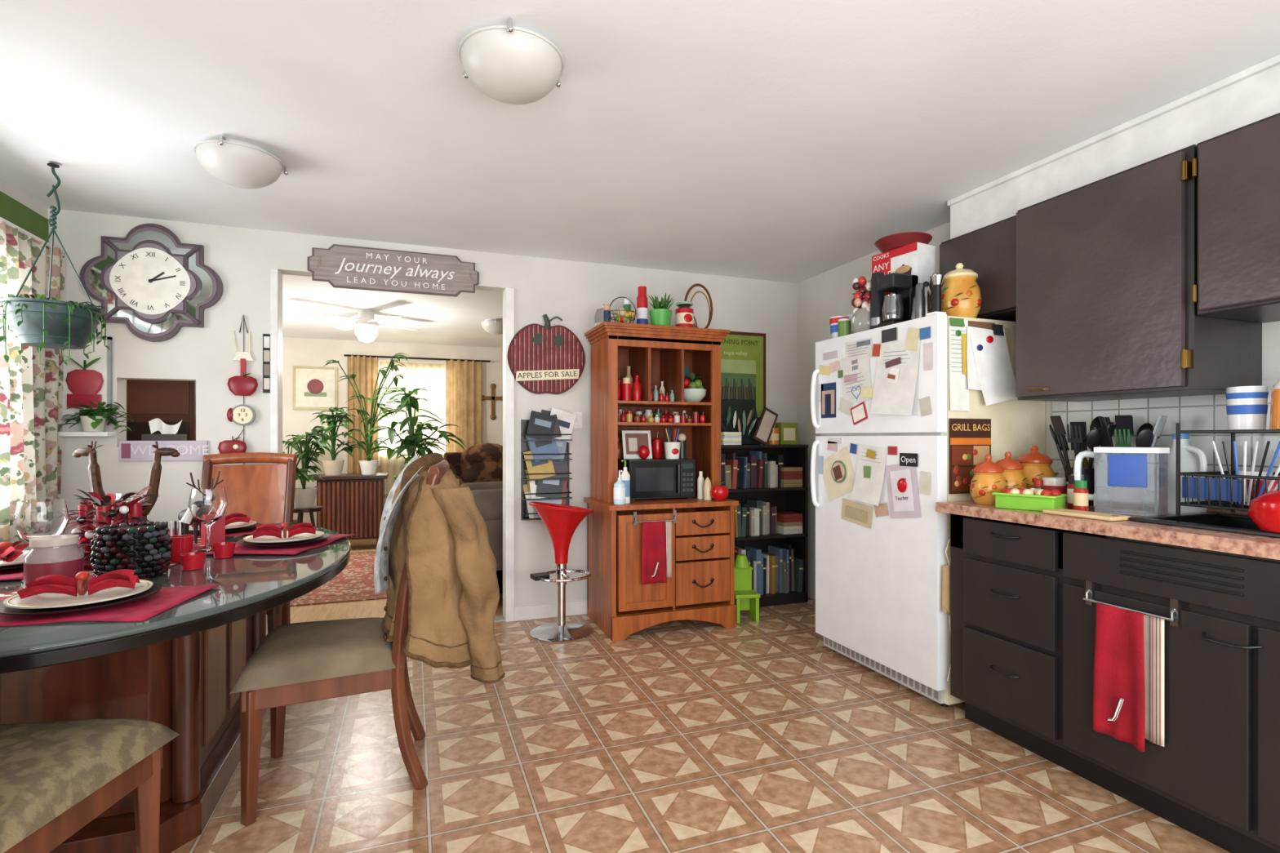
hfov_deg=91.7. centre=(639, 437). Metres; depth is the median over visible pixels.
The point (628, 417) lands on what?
jars
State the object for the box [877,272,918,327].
coffee maker
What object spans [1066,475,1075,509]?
bottle
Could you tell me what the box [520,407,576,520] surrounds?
magazine rack
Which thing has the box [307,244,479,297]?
sign
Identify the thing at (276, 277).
trim
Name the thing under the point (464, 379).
curtain
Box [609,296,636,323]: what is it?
wire basket
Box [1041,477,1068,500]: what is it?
mug
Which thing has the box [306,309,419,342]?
ceiling fan
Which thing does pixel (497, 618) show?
threshold
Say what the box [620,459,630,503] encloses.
soap dispenser
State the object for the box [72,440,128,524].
giraffe figurine
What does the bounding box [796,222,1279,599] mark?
wall
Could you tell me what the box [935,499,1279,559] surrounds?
countertop
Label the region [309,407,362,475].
potted houseplant
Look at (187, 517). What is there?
figurine
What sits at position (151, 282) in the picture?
wall clock
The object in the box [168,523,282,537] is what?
placemat
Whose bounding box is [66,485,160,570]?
centerpiece
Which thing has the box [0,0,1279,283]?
ceiling
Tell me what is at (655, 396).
bottles
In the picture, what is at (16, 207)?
wall
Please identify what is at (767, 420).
picture frame
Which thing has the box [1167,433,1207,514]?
milk jug
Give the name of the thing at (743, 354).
poster
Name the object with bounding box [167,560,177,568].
table runner
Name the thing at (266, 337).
photo strip
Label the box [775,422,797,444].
box
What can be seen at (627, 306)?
spray can
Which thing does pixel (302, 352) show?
wall
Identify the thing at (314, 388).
picture
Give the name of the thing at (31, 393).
floral curtain
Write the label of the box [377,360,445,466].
window
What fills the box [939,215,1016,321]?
upper cabinet
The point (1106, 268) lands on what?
upper cabinet
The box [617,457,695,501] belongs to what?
microwave
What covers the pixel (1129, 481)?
water pitcher
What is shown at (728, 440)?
paper stack
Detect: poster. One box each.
[720,331,765,420]
[949,418,991,493]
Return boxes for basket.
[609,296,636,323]
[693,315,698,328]
[991,487,1066,511]
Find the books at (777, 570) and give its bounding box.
[734,541,803,595]
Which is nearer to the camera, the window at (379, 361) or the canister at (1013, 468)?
the canister at (1013, 468)
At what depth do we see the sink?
2.09 m
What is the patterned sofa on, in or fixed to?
on the floor
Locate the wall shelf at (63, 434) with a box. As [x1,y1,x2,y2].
[57,431,115,451]
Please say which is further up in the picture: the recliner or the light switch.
the light switch
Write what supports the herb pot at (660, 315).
on the hutch
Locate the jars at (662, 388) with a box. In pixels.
[650,381,665,401]
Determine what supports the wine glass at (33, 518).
on the dining table
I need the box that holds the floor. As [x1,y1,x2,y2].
[171,538,1230,852]
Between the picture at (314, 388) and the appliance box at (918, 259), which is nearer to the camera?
the appliance box at (918, 259)
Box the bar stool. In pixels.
[528,502,593,642]
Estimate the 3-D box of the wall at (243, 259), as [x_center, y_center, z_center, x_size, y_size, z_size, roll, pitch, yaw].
[-0.959,0.000,4.090,4.790,2.400,0.120,0,0,-20]
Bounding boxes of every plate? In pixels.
[0,550,30,570]
[0,579,162,615]
[177,520,262,533]
[237,530,329,546]
[684,364,688,377]
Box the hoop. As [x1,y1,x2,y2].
[684,283,712,328]
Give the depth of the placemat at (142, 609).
1.57 m
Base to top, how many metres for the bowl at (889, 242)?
0.055 m
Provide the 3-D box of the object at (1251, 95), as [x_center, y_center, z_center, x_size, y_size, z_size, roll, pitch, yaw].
[2.281,-1.100,1.537,0.260,0.200,3.520,0,0,-20]
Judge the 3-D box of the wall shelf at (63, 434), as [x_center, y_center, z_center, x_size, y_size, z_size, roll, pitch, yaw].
[-2.931,0.019,3.251,0.270,0.102,0.100,0,0,-20]
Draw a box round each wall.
[0,178,48,242]
[47,208,796,630]
[282,337,502,527]
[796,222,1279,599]
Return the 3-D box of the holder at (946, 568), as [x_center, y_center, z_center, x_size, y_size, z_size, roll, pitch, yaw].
[1.338,0.744,2.681,0.070,0.614,0.020,0,0,-20]
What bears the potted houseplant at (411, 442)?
on the plant stand
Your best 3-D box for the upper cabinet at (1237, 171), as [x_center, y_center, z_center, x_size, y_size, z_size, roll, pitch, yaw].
[2.154,-0.682,1.632,0.402,0.565,0.985,0,0,-20]
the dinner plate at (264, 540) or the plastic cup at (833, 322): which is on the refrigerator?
the plastic cup at (833, 322)
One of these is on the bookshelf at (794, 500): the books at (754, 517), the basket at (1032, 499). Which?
the books at (754, 517)
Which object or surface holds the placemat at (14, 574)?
on the dining table
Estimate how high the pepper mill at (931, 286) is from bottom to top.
0.217 m
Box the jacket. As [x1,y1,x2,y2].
[373,452,505,683]
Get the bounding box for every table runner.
[84,570,94,581]
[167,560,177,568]
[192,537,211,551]
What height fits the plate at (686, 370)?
0.180 m
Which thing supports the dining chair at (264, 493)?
on the floor
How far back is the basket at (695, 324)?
4.33 m
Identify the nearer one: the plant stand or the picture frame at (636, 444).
the picture frame at (636, 444)
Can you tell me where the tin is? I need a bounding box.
[837,318,850,337]
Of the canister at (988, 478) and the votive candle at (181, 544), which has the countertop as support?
the canister at (988, 478)
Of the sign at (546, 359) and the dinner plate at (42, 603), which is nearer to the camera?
the dinner plate at (42, 603)
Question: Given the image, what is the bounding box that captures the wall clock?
[79,223,223,342]
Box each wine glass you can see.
[12,498,70,582]
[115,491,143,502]
[187,487,228,552]
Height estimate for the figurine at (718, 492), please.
0.121 m
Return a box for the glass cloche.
[595,304,613,326]
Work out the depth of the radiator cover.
6.57 m
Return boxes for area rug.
[289,551,389,606]
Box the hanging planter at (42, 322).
[0,162,111,367]
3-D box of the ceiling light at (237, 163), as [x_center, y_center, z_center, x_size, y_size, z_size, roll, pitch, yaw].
[-1.674,-1.132,2.606,0.330,0.138,0.337,0,0,-20]
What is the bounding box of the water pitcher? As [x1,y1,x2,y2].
[1073,446,1169,515]
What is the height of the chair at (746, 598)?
0.420 m
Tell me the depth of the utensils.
2.41 m
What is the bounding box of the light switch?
[572,412,582,428]
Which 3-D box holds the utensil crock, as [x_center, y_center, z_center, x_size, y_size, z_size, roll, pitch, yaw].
[1.819,0.091,2.560,0.227,0.366,0.229,0,0,-20]
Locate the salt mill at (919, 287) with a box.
[915,282,924,319]
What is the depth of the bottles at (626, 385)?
3.95 m
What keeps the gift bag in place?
on the dining table
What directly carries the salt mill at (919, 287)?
on the refrigerator
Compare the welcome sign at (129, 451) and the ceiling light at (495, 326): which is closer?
the welcome sign at (129, 451)
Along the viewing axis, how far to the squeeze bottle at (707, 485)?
3.98 m
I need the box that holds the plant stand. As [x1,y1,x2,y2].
[293,505,322,527]
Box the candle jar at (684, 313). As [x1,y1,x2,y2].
[675,301,693,327]
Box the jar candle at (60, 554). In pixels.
[23,534,84,588]
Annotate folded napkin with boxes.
[0,541,29,562]
[17,568,141,599]
[189,512,250,527]
[253,522,315,538]
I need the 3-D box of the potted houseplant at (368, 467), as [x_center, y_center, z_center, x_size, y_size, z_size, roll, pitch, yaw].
[-2.972,-0.268,6.846,0.938,1.334,0.807,0,0,-20]
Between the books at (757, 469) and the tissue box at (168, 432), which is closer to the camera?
the tissue box at (168, 432)
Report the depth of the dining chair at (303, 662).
2.05 m
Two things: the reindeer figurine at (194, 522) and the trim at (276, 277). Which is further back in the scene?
the trim at (276, 277)
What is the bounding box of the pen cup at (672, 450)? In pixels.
[664,428,680,458]
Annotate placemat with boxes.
[0,568,23,580]
[0,583,221,626]
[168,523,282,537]
[206,533,355,555]
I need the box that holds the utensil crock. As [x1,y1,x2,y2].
[1048,415,1116,506]
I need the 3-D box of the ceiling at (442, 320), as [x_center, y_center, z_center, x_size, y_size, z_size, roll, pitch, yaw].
[-2.345,-1.230,5.973,4.700,0.060,4.370,0,0,-20]
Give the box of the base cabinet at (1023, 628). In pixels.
[950,513,1279,852]
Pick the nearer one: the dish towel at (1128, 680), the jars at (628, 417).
the dish towel at (1128, 680)
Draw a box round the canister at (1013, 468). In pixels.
[995,451,1028,488]
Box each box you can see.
[141,417,186,440]
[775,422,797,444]
[871,241,935,295]
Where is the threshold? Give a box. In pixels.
[494,615,505,622]
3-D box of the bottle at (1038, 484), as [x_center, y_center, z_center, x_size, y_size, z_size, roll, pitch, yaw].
[1.607,0.222,2.505,0.041,0.104,0.041,0,0,-20]
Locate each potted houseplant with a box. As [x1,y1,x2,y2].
[282,431,336,524]
[283,426,331,508]
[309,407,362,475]
[321,352,415,475]
[363,386,466,480]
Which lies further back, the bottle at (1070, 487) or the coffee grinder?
the coffee grinder
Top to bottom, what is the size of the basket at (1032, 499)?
0.078 m
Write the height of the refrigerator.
1.752 m
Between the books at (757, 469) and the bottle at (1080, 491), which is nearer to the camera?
the bottle at (1080, 491)
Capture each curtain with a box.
[0,217,65,547]
[343,354,490,473]
[445,359,482,452]
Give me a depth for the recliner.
4.35 m
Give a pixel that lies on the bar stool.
(561, 522)
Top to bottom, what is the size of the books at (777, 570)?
0.349 m
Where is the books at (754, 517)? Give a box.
[734,498,802,537]
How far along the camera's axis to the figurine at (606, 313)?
3.88 m
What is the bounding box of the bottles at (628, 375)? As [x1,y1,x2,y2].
[617,366,632,400]
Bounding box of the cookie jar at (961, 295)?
[941,262,983,318]
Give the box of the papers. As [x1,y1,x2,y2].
[948,317,1016,410]
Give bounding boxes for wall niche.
[126,379,195,440]
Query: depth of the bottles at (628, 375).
4.12 m
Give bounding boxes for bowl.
[684,373,706,402]
[874,231,932,253]
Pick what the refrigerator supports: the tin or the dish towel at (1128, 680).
the tin
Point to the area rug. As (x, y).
(355, 583)
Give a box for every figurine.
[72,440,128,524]
[111,440,180,523]
[160,508,192,536]
[177,471,223,543]
[603,304,610,321]
[677,433,686,458]
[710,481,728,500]
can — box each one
[622,297,631,319]
[636,285,648,324]
[768,427,778,444]
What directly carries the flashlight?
on the refrigerator
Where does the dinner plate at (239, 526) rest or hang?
on the placemat at (248, 531)
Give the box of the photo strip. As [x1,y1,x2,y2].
[262,333,270,392]
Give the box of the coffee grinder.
[869,271,885,329]
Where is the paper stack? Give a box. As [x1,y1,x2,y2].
[720,431,741,444]
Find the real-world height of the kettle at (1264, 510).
0.175 m
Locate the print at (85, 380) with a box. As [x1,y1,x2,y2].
[62,336,112,418]
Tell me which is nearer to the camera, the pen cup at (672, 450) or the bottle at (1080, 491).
the bottle at (1080, 491)
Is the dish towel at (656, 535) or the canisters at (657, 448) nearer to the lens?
the dish towel at (656, 535)
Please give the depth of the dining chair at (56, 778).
1.38 m
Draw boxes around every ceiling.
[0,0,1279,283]
[282,274,502,347]
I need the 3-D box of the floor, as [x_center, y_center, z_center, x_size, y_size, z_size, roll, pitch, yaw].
[-1.101,1.225,3.590,5.400,0.050,9.700,0,0,-20]
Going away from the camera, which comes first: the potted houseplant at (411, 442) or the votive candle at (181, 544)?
the votive candle at (181, 544)
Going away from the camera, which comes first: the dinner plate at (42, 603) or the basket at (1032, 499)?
the dinner plate at (42, 603)
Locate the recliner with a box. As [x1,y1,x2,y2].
[461,480,502,596]
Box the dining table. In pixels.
[0,523,351,852]
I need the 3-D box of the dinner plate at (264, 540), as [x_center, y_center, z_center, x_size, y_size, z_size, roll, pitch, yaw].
[-1.480,0.420,2.589,0.334,0.027,0.334,0,0,-20]
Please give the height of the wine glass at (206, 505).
0.247 m
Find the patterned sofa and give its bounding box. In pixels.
[443,442,502,485]
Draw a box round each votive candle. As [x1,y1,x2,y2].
[169,534,194,563]
[178,551,206,570]
[211,542,235,558]
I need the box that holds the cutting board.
[1042,508,1130,521]
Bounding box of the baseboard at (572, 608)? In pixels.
[266,600,587,635]
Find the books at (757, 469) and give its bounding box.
[720,451,802,488]
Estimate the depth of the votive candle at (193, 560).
2.08 m
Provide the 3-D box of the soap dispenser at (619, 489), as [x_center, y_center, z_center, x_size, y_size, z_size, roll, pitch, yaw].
[-0.123,0.296,3.755,0.074,0.206,0.077,0,0,-20]
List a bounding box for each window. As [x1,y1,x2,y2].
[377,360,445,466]
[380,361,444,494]
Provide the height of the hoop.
0.338 m
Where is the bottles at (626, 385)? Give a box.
[617,375,641,400]
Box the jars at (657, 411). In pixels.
[617,408,693,422]
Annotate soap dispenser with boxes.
[613,470,626,504]
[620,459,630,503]
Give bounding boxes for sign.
[119,440,208,461]
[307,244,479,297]
[506,314,585,394]
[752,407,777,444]
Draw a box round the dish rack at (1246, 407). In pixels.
[1176,377,1279,515]
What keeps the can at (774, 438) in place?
on the bookshelf at (794, 500)
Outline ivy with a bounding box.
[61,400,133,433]
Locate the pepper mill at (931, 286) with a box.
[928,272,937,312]
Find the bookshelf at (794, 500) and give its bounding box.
[720,444,808,607]
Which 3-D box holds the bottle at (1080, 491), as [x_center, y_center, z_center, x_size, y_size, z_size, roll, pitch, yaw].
[1.623,0.215,2.287,0.046,0.117,0.046,0,0,-20]
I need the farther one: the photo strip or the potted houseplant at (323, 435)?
the potted houseplant at (323, 435)
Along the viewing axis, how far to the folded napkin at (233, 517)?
2.95 m
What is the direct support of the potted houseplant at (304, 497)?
on the plant stand
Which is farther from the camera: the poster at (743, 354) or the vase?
the poster at (743, 354)
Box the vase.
[850,275,871,333]
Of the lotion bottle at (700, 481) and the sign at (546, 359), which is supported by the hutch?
the lotion bottle at (700, 481)
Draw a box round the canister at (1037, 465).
[1016,445,1058,488]
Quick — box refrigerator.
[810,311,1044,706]
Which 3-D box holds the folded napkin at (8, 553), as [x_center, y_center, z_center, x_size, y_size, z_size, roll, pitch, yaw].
[-2.156,0.386,2.108,0.110,0.066,0.224,0,0,-40]
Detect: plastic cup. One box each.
[829,315,848,338]
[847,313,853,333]
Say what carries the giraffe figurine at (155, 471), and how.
on the table runner at (171, 564)
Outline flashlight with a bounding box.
[929,274,944,311]
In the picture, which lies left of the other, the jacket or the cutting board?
the jacket
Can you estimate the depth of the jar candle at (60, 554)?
1.79 m
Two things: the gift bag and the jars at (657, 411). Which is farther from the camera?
the jars at (657, 411)
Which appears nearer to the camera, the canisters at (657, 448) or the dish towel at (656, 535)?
the dish towel at (656, 535)
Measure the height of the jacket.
0.791 m
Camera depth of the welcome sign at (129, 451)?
3.40 m
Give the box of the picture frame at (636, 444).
[621,430,652,458]
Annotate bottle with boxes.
[697,471,704,498]
[703,476,711,500]
[1032,480,1044,489]
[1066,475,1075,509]
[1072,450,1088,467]
[1073,480,1088,511]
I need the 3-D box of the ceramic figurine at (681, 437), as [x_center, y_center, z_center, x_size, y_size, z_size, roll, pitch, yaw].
[0.281,0.053,4.192,0.060,0.170,0.060,0,0,-20]
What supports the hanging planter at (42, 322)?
hanging from the ceiling at (777, 140)
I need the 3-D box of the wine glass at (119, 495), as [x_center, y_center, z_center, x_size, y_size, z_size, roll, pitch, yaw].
[-2.188,0.339,2.660,0.110,0.209,0.110,0,0,-20]
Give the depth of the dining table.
1.83 m
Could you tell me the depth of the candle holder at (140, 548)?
1.93 m
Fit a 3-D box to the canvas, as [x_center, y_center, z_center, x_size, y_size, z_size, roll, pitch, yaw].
[0.686,-0.117,4.528,0.400,0.336,0.135,0,0,-20]
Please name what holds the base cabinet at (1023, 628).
on the floor
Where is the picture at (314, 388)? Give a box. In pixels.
[293,365,337,409]
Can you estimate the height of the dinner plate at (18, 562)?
0.027 m
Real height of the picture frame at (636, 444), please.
0.188 m
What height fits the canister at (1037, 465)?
0.241 m
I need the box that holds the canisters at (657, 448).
[617,431,663,458]
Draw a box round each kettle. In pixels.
[910,280,930,319]
[1247,490,1279,533]
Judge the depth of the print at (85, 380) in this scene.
3.28 m
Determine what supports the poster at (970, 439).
attached to the refrigerator
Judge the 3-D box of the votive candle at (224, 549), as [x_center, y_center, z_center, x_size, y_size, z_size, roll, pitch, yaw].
[-1.548,0.418,2.309,0.076,0.050,0.076,0,0,-20]
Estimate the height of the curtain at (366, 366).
2.112 m
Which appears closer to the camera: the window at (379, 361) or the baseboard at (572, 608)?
the baseboard at (572, 608)
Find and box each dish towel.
[633,510,676,584]
[1083,580,1178,751]
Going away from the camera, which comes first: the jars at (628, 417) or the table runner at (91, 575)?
the table runner at (91, 575)
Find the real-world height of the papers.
0.405 m
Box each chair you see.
[0,718,179,852]
[200,452,297,633]
[229,459,449,826]
[734,554,759,623]
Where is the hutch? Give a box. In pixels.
[584,321,738,641]
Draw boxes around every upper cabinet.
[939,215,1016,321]
[1016,144,1262,401]
[1191,112,1279,322]
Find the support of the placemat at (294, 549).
on the dining table
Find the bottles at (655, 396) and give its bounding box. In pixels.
[650,386,674,401]
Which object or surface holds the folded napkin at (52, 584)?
on the dinner plate at (42, 603)
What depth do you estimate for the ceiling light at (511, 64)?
1.84 m
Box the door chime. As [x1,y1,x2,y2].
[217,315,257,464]
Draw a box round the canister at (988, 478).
[968,454,1008,505]
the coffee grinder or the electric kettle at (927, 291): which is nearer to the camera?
the electric kettle at (927, 291)
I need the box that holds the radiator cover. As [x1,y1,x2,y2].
[312,472,388,546]
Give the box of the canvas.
[720,399,760,444]
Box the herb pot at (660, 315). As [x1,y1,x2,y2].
[646,293,675,325]
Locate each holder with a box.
[89,521,172,578]
[942,539,950,681]
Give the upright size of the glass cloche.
0.177 m
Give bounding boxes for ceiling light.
[193,134,288,188]
[457,17,564,104]
[480,318,502,334]
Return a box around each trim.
[270,268,514,622]
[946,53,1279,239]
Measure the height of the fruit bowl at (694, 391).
0.202 m
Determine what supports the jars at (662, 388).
in the hutch
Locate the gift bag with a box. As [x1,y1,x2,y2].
[200,515,225,545]
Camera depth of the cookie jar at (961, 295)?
2.81 m
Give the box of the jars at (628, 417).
[617,410,706,422]
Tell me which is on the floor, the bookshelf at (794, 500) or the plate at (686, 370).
the bookshelf at (794, 500)
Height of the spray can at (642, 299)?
0.275 m
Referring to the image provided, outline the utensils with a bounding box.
[1093,415,1167,447]
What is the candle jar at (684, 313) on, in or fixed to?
on the hutch
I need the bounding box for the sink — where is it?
[1128,511,1279,537]
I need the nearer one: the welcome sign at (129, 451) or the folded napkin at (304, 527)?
the folded napkin at (304, 527)

